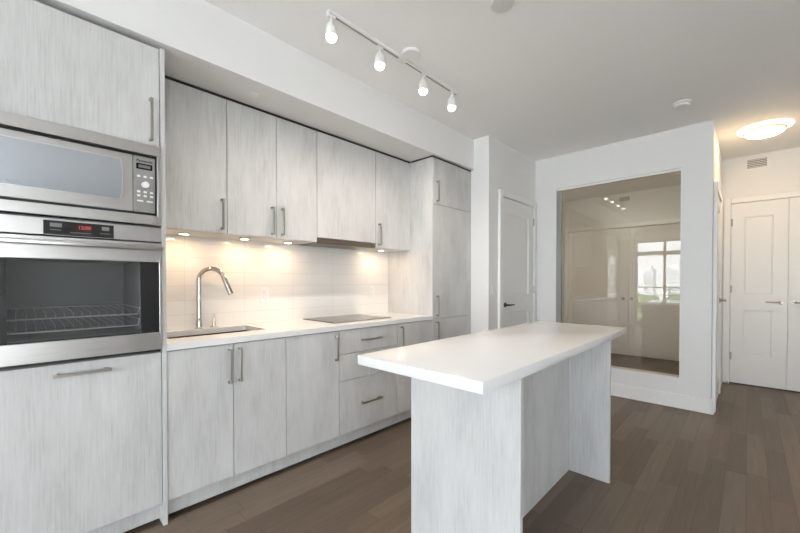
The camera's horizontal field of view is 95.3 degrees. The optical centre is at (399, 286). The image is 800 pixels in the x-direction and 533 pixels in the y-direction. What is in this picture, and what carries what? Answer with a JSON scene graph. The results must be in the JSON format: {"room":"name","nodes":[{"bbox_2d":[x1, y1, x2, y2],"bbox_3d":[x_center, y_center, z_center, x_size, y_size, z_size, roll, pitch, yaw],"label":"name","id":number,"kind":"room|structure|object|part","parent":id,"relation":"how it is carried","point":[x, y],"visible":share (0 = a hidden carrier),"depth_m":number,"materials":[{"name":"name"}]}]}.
{"room":"kitchen","nodes":[
{"label":"kitchen","id":0,"kind":"room"},
{"bbox_2d":[35,0,473,169],"bbox_3d":[-1.637,-1.356,1.770,0.635,0.315,6.322,1,1,44],"label":"soffit","id":1,"kind":"structure","parent":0,"point":[205,46],"depth_m":2.24,"materials":[{"name":"white paint"}]},
{"bbox_2d":[248,92,258,96],"bbox_3d":[-0.919,-1.202,2.289,0.060,0.005,0.060,1,1,44],"label":"sprinkler cover","id":2,"kind":"object","parent":1,"relation":"attached to","point":[253,94],"visible":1,"depth_m":2.28,"materials":[{"name":"white plastic"}]},
{"bbox_2d":[123,353,799,532],"bbox_3d":[1.869,1.269,1.030,7.000,0.100,10.350,1,1,44],"label":"floor","id":3,"kind":"structure","parent":0,"point":[734,469],"depth_m":2.20,"materials":[{"name":"brown wood"}]},
{"bbox_2d":[0,0,167,532],"bbox_3d":[-1.617,0.014,1.801,0.635,2.392,0.661,1,1,44],"label":"tall cabinet","id":4,"kind":"object","parent":3,"relation":"on","point":[83,443],"visible":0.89,"depth_m":1.61,"materials":[{"name":"grey laminate"}]},
{"bbox_3d":[-1.419,-0.932,1.601,0.019,0.485,0.615,1,1,44],"label":"door","id":5,"kind":"part","parent":4,"relation":"part of","materials":[{"name":"grey laminate"}]},
{"bbox_2d":[0,110,160,225],"bbox_3d":[-1.535,-0.492,1.716,0.402,0.388,0.617,1,1,44],"label":"microwave","id":6,"kind":"object","parent":4,"relation":"in","point":[41,174],"visible":1,"depth_m":1.58,"materials":[{"name":"metal"}]},
{"bbox_3d":[-1.437,-0.487,1.557,0.009,0.267,0.484,1,1,44],"label":"door","id":7,"kind":"part","parent":6,"relation":"part of","materials":[{"name":"metal"}]},
{"bbox_3d":[-1.237,-0.489,1.766,0.009,0.267,0.087,1,1,44],"label":"control panel","id":8,"kind":"part","parent":6,"relation":"part of","materials":[{"name":"grey metal"}]},
{"bbox_3d":[-1.227,-0.488,1.759,0.016,0.031,0.031,1,1,44],"label":"knob","id":9,"kind":"part","parent":6,"relation":"part of","materials":[{"name":"metal"}]},
{"bbox_3d":[-1.419,0.719,1.621,0.019,0.767,0.615,1,1,44],"label":"drawer","id":10,"kind":"part","parent":4,"relation":"part of","materials":[{"name":"grey laminate"}]},
{"bbox_2d":[0,214,162,369],"bbox_3d":[-1.585,0.020,1.769,0.600,0.612,0.617,1,1,44],"label":"wall oven","id":11,"kind":"object","parent":4,"relation":"in","point":[65,298],"visible":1,"depth_m":1.76,"materials":[{"name":"metal"}]},
{"bbox_3d":[-1.412,-0.249,1.601,0.042,0.070,0.617,1,1,44],"label":"control panel","id":12,"kind":"part","parent":11,"relation":"part of","materials":[{"name":"metal"}]},
{"bbox_3d":[-1.383,-0.180,1.573,0.040,0.020,0.615,1,1,44],"label":"handle","id":13,"kind":"part","parent":11,"relation":"part of","materials":[{"name":"metal"}]},
{"bbox_3d":[-1.394,0.380,1.605,0.034,0.013,0.196,1,1,44],"label":"handle","id":14,"kind":"part","parent":4,"relation":"part of","materials":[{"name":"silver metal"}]},
{"bbox_3d":[-1.405,0.011,2.042,0.609,2.392,0.020,1,1,44],"label":"panel","id":15,"kind":"part","parent":4,"relation":"part of","materials":[{"name":"grey laminate"}]},
{"bbox_3d":[-1.213,-0.815,1.779,0.034,0.205,0.013,1,1,44],"label":"handle","id":16,"kind":"part","parent":4,"relation":"part of","materials":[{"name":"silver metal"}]},
{"bbox_2d":[167,330,285,513],"bbox_3d":[-1.160,0.754,2.288,0.635,0.858,0.660,1,1,44],"label":"base cabinet","id":17,"kind":"object","parent":3,"relation":"on","point":[226,403],"visible":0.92,"depth_m":2.05,"materials":[{"name":"grey laminate"}]},
{"bbox_3d":[-1.076,0.712,1.980,0.019,0.760,0.328,1,1,44],"label":"door","id":18,"kind":"part","parent":17,"relation":"part of","materials":[{"name":"grey laminate"}]},
{"bbox_3d":[-0.959,0.453,2.060,0.034,0.198,0.013,1,1,44],"label":"handle","id":19,"kind":"part","parent":17,"relation":"part of","materials":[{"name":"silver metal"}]},
{"bbox_3d":[-0.920,0.451,2.102,0.034,0.196,0.013,1,1,44],"label":"handle","id":20,"kind":"part","parent":17,"relation":"part of","materials":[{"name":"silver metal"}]},
{"bbox_3d":[-0.847,0.709,2.219,0.019,0.760,0.325,1,1,44],"label":"door","id":21,"kind":"part","parent":17,"relation":"part of","materials":[{"name":"grey laminate"}]},
{"bbox_2d":[167,312,432,350],"bbox_3d":[-0.652,0.300,2.828,0.598,0.034,2.152,1,1,44],"label":"countertop","id":22,"kind":"structure","parent":17,"relation":"on","point":[277,329],"depth_m":2.47,"materials":[{"name":"white stone"}]},
{"bbox_2d":[194,266,232,328],"bbox_3d":[-1.263,0.077,2.476,0.247,0.419,0.054,0,1,-7],"label":"faucet","id":23,"kind":"object","parent":22,"relation":"on","point":[220,272],"visible":1,"depth_m":2.46,"materials":[{"name":"silver metal"}]},
{"bbox_3d":[-1.284,0.049,2.476,0.182,0.365,0.030,0,1,-9],"label":"spout","id":24,"kind":"part","parent":23,"relation":"part of","materials":[{"name":"silver metal"}]},
{"bbox_2d":[210,314,217,327],"bbox_3d":[-1.294,0.239,2.537,0.052,0.092,0.052,1,1,44],"label":"faucet control","id":25,"kind":"object","parent":22,"relation":"on","point":[213,322],"visible":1,"depth_m":2.53,"materials":[{"name":"silver metal"}]},
{"bbox_3d":[-1.294,0.236,2.537,0.022,0.086,0.022,1,1,44],"label":"lever","id":26,"kind":"part","parent":25,"relation":"part of","materials":[{"name":"silver metal"}]},
{"bbox_2d":[168,330,265,350],"bbox_3d":[-1.199,0.407,2.337,0.337,0.166,0.577,1,1,44],"label":"sink","id":27,"kind":"object","parent":22,"relation":"in","point":[241,330],"visible":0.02,"depth_m":2.43,"materials":[{"name":"metal"}]},
{"bbox_2d":[304,314,390,322],"bbox_3d":[-0.446,0.275,3.135,0.437,0.006,0.616,1,1,44],"label":"cooktop","id":28,"kind":"object","parent":22,"relation":"in","point":[355,317],"visible":1,"depth_m":3.07,"materials":[{"name":"glass"}]},
{"bbox_3d":[-0.290,0.277,2.986,0.004,0.006,0.616,1,1,44],"label":"edge trim","id":29,"kind":"part","parent":28,"relation":"part of","materials":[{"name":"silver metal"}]},
{"bbox_2d":[283,331,338,467],"bbox_3d":[-0.788,0.749,2.678,0.635,0.858,0.416,1,1,44],"label":"base cabinet","id":30,"kind":"object","parent":3,"relation":"on","point":[312,360],"visible":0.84,"depth_m":2.47,"materials":[{"name":"grey laminate"}]},
{"bbox_3d":[-0.449,0.445,2.595,0.034,0.179,0.013,1,1,44],"label":"handle","id":31,"kind":"part","parent":30,"relation":"part of","materials":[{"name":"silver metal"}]},
{"bbox_2d":[336,324,396,446],"bbox_3d":[-0.436,0.745,3.046,0.635,0.858,0.599,1,1,44],"label":"base cabinet","id":32,"kind":"object","parent":3,"relation":"on","point":[367,395],"visible":0.64,"depth_m":2.81,"materials":[{"name":"grey laminate"}]},
{"bbox_3d":[-0.238,0.888,2.859,0.019,0.387,0.596,1,1,44],"label":"drawer","id":33,"kind":"part","parent":32,"relation":"part of","materials":[{"name":"grey laminate"}]},
{"bbox_3d":[-0.238,0.595,2.855,0.019,0.192,0.596,1,1,44],"label":"drawer","id":34,"kind":"part","parent":32,"relation":"part of","materials":[{"name":"grey laminate"}]},
{"bbox_3d":[-0.238,0.408,2.853,0.019,0.173,0.596,1,1,44],"label":"drawer","id":35,"kind":"part","parent":32,"relation":"part of","materials":[{"name":"grey laminate"}]},
{"bbox_3d":[-0.219,0.888,2.840,0.034,0.013,0.211,1,1,44],"label":"handle","id":36,"kind":"part","parent":32,"relation":"part of","materials":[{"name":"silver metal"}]},
{"bbox_3d":[-0.219,0.408,2.835,0.034,0.013,0.211,1,1,44],"label":"handle","id":37,"kind":"part","parent":32,"relation":"part of","materials":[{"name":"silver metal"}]},
{"bbox_2d":[394,320,431,423],"bbox_3d":[-0.066,0.740,3.434,0.635,0.858,0.472,1,1,44],"label":"base cabinet","id":38,"kind":"object","parent":3,"relation":"on","point":[409,333],"visible":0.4,"depth_m":3.16,"materials":[{"name":"grey laminate"}]},
{"bbox_2d":[388,155,470,340],"bbox_3d":[0.322,-0.018,3.831,0.635,2.408,0.649,1,1,44],"label":"pantry cabinet","id":39,"kind":"object","parent":3,"relation":"on","point":[433,278],"visible":0.71,"depth_m":3.57,"materials":[{"name":"grey laminate"}]},
{"bbox_3d":[0.092,-0.008,3.615,0.600,2.392,0.018,1,1,44],"label":"panel","id":40,"kind":"part","parent":39,"relation":"part of","materials":[{"name":"grey laminate"}]},
{"bbox_3d":[0.359,0.436,3.440,0.034,0.198,0.013,1,1,44],"label":"handle","id":41,"kind":"part","parent":39,"relation":"part of","materials":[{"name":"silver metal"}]},
{"bbox_3d":[0.359,0.188,3.437,0.034,0.195,0.013,1,1,44],"label":"handle","id":42,"kind":"part","parent":39,"relation":"part of","materials":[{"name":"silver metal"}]},
{"bbox_3d":[0.359,-0.892,3.424,0.034,0.195,0.013,1,1,44],"label":"handle","id":43,"kind":"part","parent":39,"relation":"part of","materials":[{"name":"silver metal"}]},
{"bbox_3d":[0.527,0.691,3.657,0.019,0.763,0.626,1,1,44],"label":"door","id":44,"kind":"part","parent":39,"relation":"part of","materials":[{"name":"grey laminate"}]},
{"bbox_3d":[0.527,-0.234,3.646,0.019,1.077,0.626,1,1,44],"label":"door","id":45,"kind":"part","parent":39,"relation":"part of","materials":[{"name":"grey laminate"}]},
{"bbox_3d":[0.527,-0.989,3.637,0.019,0.426,0.626,1,1,44],"label":"door","id":46,"kind":"part","parent":39,"relation":"part of","materials":[{"name":"grey laminate"}]},
{"bbox_2d":[358,321,626,532],"bbox_3d":[0.690,0.749,2.049,0.615,0.915,1.886,1,1,44],"label":"kitchen island","id":47,"kind":"object","parent":3,"relation":"on","point":[499,417],"visible":1,"depth_m":1.63,"materials":[{"name":"white stone"}]},
{"bbox_3d":[0.257,0.776,1.549,0.544,0.874,0.022,1,1,44],"label":"panel","id":48,"kind":"part","parent":47,"relation":"part of","materials":[{"name":"grey laminate"}]},
{"bbox_2d":[358,321,626,394],"bbox_3d":[0.690,0.312,2.044,0.615,0.041,1.886,1,1,44],"label":"island countertop","id":49,"kind":"structure","parent":47,"relation":"on","point":[483,362],"depth_m":1.61,"materials":[{"name":"white stone"}]},
{"bbox_3d":[0.692,0.771,1.962,0.018,0.874,1.175,1,1,44],"label":"panel","id":50,"kind":"part","parent":47,"relation":"part of","materials":[{"name":"grey laminate"}]},
{"bbox_3d":[1.085,0.766,2.415,0.546,0.874,0.022,1,1,44],"label":"panel","id":51,"kind":"part","parent":47,"relation":"part of","materials":[{"name":"grey laminate"}]},
{"bbox_2d":[204,0,799,201],"bbox_3d":[1.869,-1.554,0.997,7.000,0.100,10.350,1,1,44],"label":"ceiling","id":52,"kind":"structure","parent":0,"point":[545,79],"depth_m":2.46,"materials":[{"name":"paint"}]},
{"bbox_2d":[325,8,457,111],"bbox_3d":[0.058,-1.438,2.399,0.173,0.164,1.226,1,1,44],"label":"track light","id":53,"kind":"object","parent":52,"relation":"attached to","point":[409,54],"visible":1,"depth_m":2.32,"materials":[{"name":"white plastic"}]},
{"bbox_3d":[-0.380,-1.369,2.018,0.060,0.036,0.060,1,1,44],"label":"bulb","id":54,"kind":"part","parent":53,"relation":"part of","materials":[{"name":"white glass"}]},
{"bbox_3d":[-0.127,-1.373,2.283,0.060,0.036,0.060,1,1,44],"label":"bulb","id":55,"kind":"part","parent":53,"relation":"part of","materials":[{"name":"white glass"}]},
{"bbox_3d":[0.165,-1.376,2.588,0.060,0.036,0.060,1,1,44],"label":"bulb","id":56,"kind":"part","parent":53,"relation":"part of","materials":[{"name":"white glass"}]},
{"bbox_3d":[0.402,-1.379,2.836,0.060,0.036,0.060,1,1,44],"label":"bulb","id":57,"kind":"part","parent":53,"relation":"part of","materials":[{"name":"white glass"}]},
{"bbox_2d":[490,0,514,12],"bbox_3d":[0.546,-1.508,1.950,0.128,0.014,0.128,1,1,44],"label":"ceiling sensor","id":58,"kind":"object","parent":52,"relation":"attached to","point":[498,6],"visible":1,"depth_m":1.95,"materials":[{"name":"white plastic"}]},
{"bbox_2d":[673,99,690,109],"bbox_3d":[2.347,-1.507,3.037,0.124,0.042,0.124,1,1,44],"label":"smoke detector","id":59,"kind":"object","parent":52,"relation":"attached to","point":[681,104],"visible":1,"depth_m":3.01,"materials":[{"name":"white plastic"}]},
{"bbox_2d":[737,119,794,138],"bbox_3d":[3.526,-1.491,3.528,0.396,0.086,0.396,1,1,44],"label":"flush light","id":60,"kind":"object","parent":52,"relation":"attached to","point":[765,129],"visible":1,"depth_m":3.45,"materials":[{"name":"white glass"}]},
{"bbox_2d":[745,126,785,138],"bbox_3d":[3.526,-1.476,3.529,0.279,0.056,0.279,1,1,44],"label":"diffuser","id":61,"kind":"object","parent":60,"relation":"attached to","point":[756,132],"depth_m":3.48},
{"bbox_2d":[471,135,535,333],"bbox_3d":[0.958,-0.184,4.453,0.929,2.724,1.122,1,1,44],"label":"wall","id":62,"kind":"structure","parent":0,"point":[497,165],"depth_m":3.82,"materials":[{"name":"white paint"}]},
{"bbox_2d":[490,284,493,295],"bbox_3d":[0.958,0.041,3.777,0.009,0.119,0.071,1,1,44],"label":"light switch","id":63,"kind":"object","parent":62,"relation":"attached to","point":[491,285],"visible":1,"depth_m":3.77,"materials":[{"name":"white plastic"}]},
{"bbox_2d":[498,189,536,328],"bbox_3d":[1.361,0.079,4.184,0.029,2.205,0.918,1,1,44],"label":"trim","id":64,"kind":"structure","parent":62,"relation":"attached to","point":[501,193],"depth_m":3.88,"materials":[{"name":"wood"}]},
{"bbox_2d":[503,198,533,327],"bbox_3d":[1.381,0.112,4.171,0.078,2.124,0.787,1,1,44],"label":"door","id":65,"kind":"structure","parent":62,"relation":"in","point":[518,218],"depth_m":4.17,"materials":[{"name":"wood"}]},
{"bbox_2d":[562,185,680,360],"bbox_3d":[3.807,-0.205,6.222,2.606,2.724,0.140,1,1,44],"label":"wall","id":66,"kind":"structure","parent":0,"point":[664,203],"depth_m":6.17,"materials":[{"name":"white paint"}]},
{"bbox_2d":[568,228,628,354],"bbox_3d":[3.453,0.085,6.393,0.958,2.116,0.034,1,1,44],"label":"door","id":67,"kind":"structure","parent":66,"relation":"in","point":[598,260],"depth_m":6.35,"materials":[{"name":"wood"}]},
{"bbox_2d":[564,218,680,322],"bbox_3d":[3.803,0.059,6.080,2.040,2.200,0.074,1,1,44],"label":"trim","id":68,"kind":"structure","parent":66,"relation":"attached to","point":[668,221],"depth_m":6.56,"materials":[{"name":"wood"}]},
{"bbox_2d":[618,194,630,202],"bbox_3d":[3.776,-1.467,6.134,0.200,0.120,0.008,1,1,44],"label":"air vent","id":69,"kind":"object","parent":66,"relation":"in","point":[625,198],"visible":1,"depth_m":6.13,"materials":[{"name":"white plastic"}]},
{"bbox_2d":[628,223,680,360],"bbox_3d":[4.155,0.092,5.773,0.958,2.116,0.034,1,1,44],"label":"door","id":70,"kind":"structure","parent":66,"relation":"in","point":[654,251],"depth_m":5.84,"materials":[{"name":"wood"}]},
{"bbox_2d":[535,120,714,413],"bbox_3d":[1.999,-0.182,4.330,2.606,2.724,0.182,1,1,44],"label":"wall","id":71,"kind":"structure","parent":0,"point":[691,148],"depth_m":3.57,"materials":[{"name":"white paint"}]},
{"bbox_2d":[556,168,681,377],"bbox_3d":[2.315,-0.128,3.970,1.192,2.048,0.040,1,1,44],"label":"window","id":72,"kind":"structure","parent":71,"relation":"in","point":[559,191],"depth_m":4.33,"materials":[{"name":"glass"}]},
{"bbox_2d":[711,398,713,414],"bbox_3d":[2.916,1.123,3.402,0.021,0.135,0.085,1,1,44],"label":"baseboard","id":73,"kind":"structure","parent":71,"relation":"attached to","point":[712,401],"depth_m":3.38,"materials":[{"name":"wood"}]},
{"bbox_2d":[714,128,721,192],"bbox_3d":[3.811,-0.183,4.423,0.116,2.724,2.456,1,1,44],"label":"wall","id":74,"kind":"structure","parent":0,"point":[718,158],"depth_m":3.83,"materials":[{"name":"white paint"}]},
{"bbox_2d":[712,181,722,412],"bbox_3d":[3.249,0.102,3.733,0.029,2.170,0.865,1,1,44],"label":"trim","id":75,"kind":"structure","parent":74,"relation":"attached to","point":[717,192],"depth_m":3.42,"materials":[{"name":"wood"}]},
{"bbox_2d":[716,196,726,401],"bbox_3d":[3.266,0.134,3.717,0.078,2.091,0.725,1,1,44],"label":"door","id":76,"kind":"structure","parent":74,"relation":"in","point":[719,299],"depth_m":3.91,"materials":[{"name":"wood"}]},
{"bbox_2d":[721,147,799,391],"bbox_3d":[4.631,-0.177,3.936,1.744,2.724,0.120,1,1,44],"label":"wall","id":77,"kind":"structure","parent":0,"point":[783,173],"depth_m":4.25,"materials":[{"name":"white paint"}]},
{"bbox_2d":[745,155,769,170],"bbox_3d":[4.176,-1.439,4.266,0.210,0.142,0.008,1,1,44],"label":"air vent","id":78,"kind":"object","parent":77,"relation":"in","point":[760,162],"visible":1,"depth_m":4.26,"materials":[{"name":"white plastic"}]},
{"bbox_2d":[729,198,788,389],"bbox_3d":[4.163,0.091,4.249,0.483,2.152,0.078,1,1,44],"label":"door","id":79,"kind":"structure","parent":77,"relation":"in","point":[759,230],"depth_m":4.26,"materials":[{"name":"wood"}]},
{"bbox_3d":[4.260,0.184,4.145,0.151,0.052,0.060,1,1,44],"label":"handle","id":80,"kind":"part","parent":79,"relation":"part of","materials":[{"name":"silver metal"}]},
{"bbox_2d":[722,191,799,382],"bbox_3d":[4.356,0.064,4.097,1.090,2.237,0.029,1,1,44],"label":"trim","id":81,"kind":"structure","parent":77,"relation":"attached to","point":[727,202],"depth_m":4.43,"materials":[{"name":"wood"}]},
{"bbox_2d":[729,382,799,392],"bbox_3d":[4.363,1.177,4.117,0.960,0.010,0.009,1,1,44],"label":"trim","id":82,"kind":"structure","parent":77,"relation":"attached to","point":[729,382],"depth_m":4.23,"materials":[{"name":"white wood"}]},
{"bbox_2d":[787,197,799,391],"bbox_3d":[4.517,0.095,3.911,0.483,2.152,0.078,1,1,44],"label":"door","id":83,"kind":"structure","parent":77,"relation":"in","point":[793,343],"depth_m":4.06,"materials":[{"name":"wood"}]},
{"bbox_3d":[4.407,0.186,4.005,0.151,0.052,0.060,1,1,44],"label":"handle","id":84,"kind":"part","parent":83,"relation":"part of","materials":[{"name":"silver metal"}]},
{"bbox_3d":[-1.960,-0.154,1.990,0.115,2.724,6.472,1,1,44],"label":"wall","id":85,"kind":"structure","parent":0,"visible":0},
{"bbox_2d":[166,234,387,329],"bbox_3d":[-0.871,-0.031,3.034,0.008,0.621,2.152,1,1,44],"label":"wall","id":86,"kind":"structure","parent":85,"relation":"attached to","point":[303,282],"depth_m":2.85,"materials":[{"name":"white tile"}]},
{"bbox_2d":[165,75,226,237],"bbox_3d":[-1.348,-0.768,2.276,0.355,0.871,0.408,1,1,44],"label":"upper cabinet","id":87,"kind":"object","parent":86,"relation":"attached to","point":[195,117],"visible":0.8,"depth_m":2.19,"materials":[{"name":"grey laminate"}]},
{"bbox_3d":[-1.115,-0.452,2.292,0.034,0.192,0.013,1,1,44],"label":"handle","id":88,"kind":"part","parent":87,"relation":"part of","materials":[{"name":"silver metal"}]},
{"bbox_2d":[211,97,316,244],"bbox_3d":[-0.975,-0.773,2.667,0.355,0.871,0.670,1,1,44],"label":"upper cabinet","id":89,"kind":"object","parent":86,"relation":"attached to","point":[272,158],"visible":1,"depth_m":2.53,"materials":[{"name":"grey laminate"}]},
{"bbox_3d":[-0.994,-0.762,2.453,0.019,0.851,0.332,1,1,44],"label":"door","id":90,"kind":"part","parent":89,"relation":"part of","materials":[{"name":"grey laminate"}]},
{"bbox_3d":[-0.882,-0.455,2.535,0.034,0.192,0.013,1,1,44],"label":"handle","id":91,"kind":"part","parent":89,"relation":"part of","materials":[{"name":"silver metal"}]},
{"bbox_3d":[-0.830,-0.456,2.590,0.034,0.192,0.013,1,1,44],"label":"handle","id":92,"kind":"part","parent":89,"relation":"part of","materials":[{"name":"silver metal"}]},
{"bbox_3d":[-0.762,-0.765,2.696,0.019,0.851,0.330,1,1,44],"label":"door","id":93,"kind":"part","parent":89,"relation":"part of","materials":[{"name":"grey laminate"}]},
{"bbox_2d":[260,287,268,302],"bbox_3d":[-1.053,0.070,2.833,0.008,0.119,0.071,1,1,44],"label":"wall outlet","id":94,"kind":"object","parent":86,"relation":"attached to","point":[264,291],"visible":1,"depth_m":2.83,"materials":[{"name":"white plastic"}]},
{"bbox_2d":[316,129,374,243],"bbox_3d":[-0.544,-0.797,3.142,0.321,0.834,0.611,1,1,44],"label":"upper cabinet","id":95,"kind":"object","parent":86,"relation":"attached to","point":[345,168],"visible":0.76,"depth_m":3.00,"materials":[{"name":"grey laminate"}]},
{"bbox_2d":[299,238,374,249],"bbox_3d":[-0.541,-0.357,3.144,0.297,0.042,0.605,1,1,44],"label":"range hood","id":96,"kind":"object","parent":95,"relation":"attached to","point":[321,242],"visible":0.93,"depth_m":3.07,"materials":[{"name":"metal"}]},
{"bbox_3d":[-0.436,-0.356,3.044,0.007,0.042,0.605,1,1,44],"label":"panel","id":97,"kind":"part","parent":96,"relation":"part of","materials":[{"name":"metal"}]},
{"bbox_2d":[355,150,409,251],"bbox_3d":[-0.162,-0.783,3.518,0.355,0.871,0.458,1,1,44],"label":"upper cabinet","id":98,"kind":"object","parent":86,"relation":"attached to","point":[392,173],"visible":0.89,"depth_m":3.41,"materials":[{"name":"grey laminate"}]},
{"bbox_3d":[-0.178,-0.464,3.272,0.034,0.192,0.013,1,1,44],"label":"handle","id":99,"kind":"part","parent":98,"relation":"part of","materials":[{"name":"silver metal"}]},
{"bbox_3d":[-0.065,-0.774,3.425,0.019,0.851,0.455,1,1,44],"label":"door","id":100,"kind":"part","parent":98,"relation":"part of","materials":[{"name":"grey laminate"}]}
]}

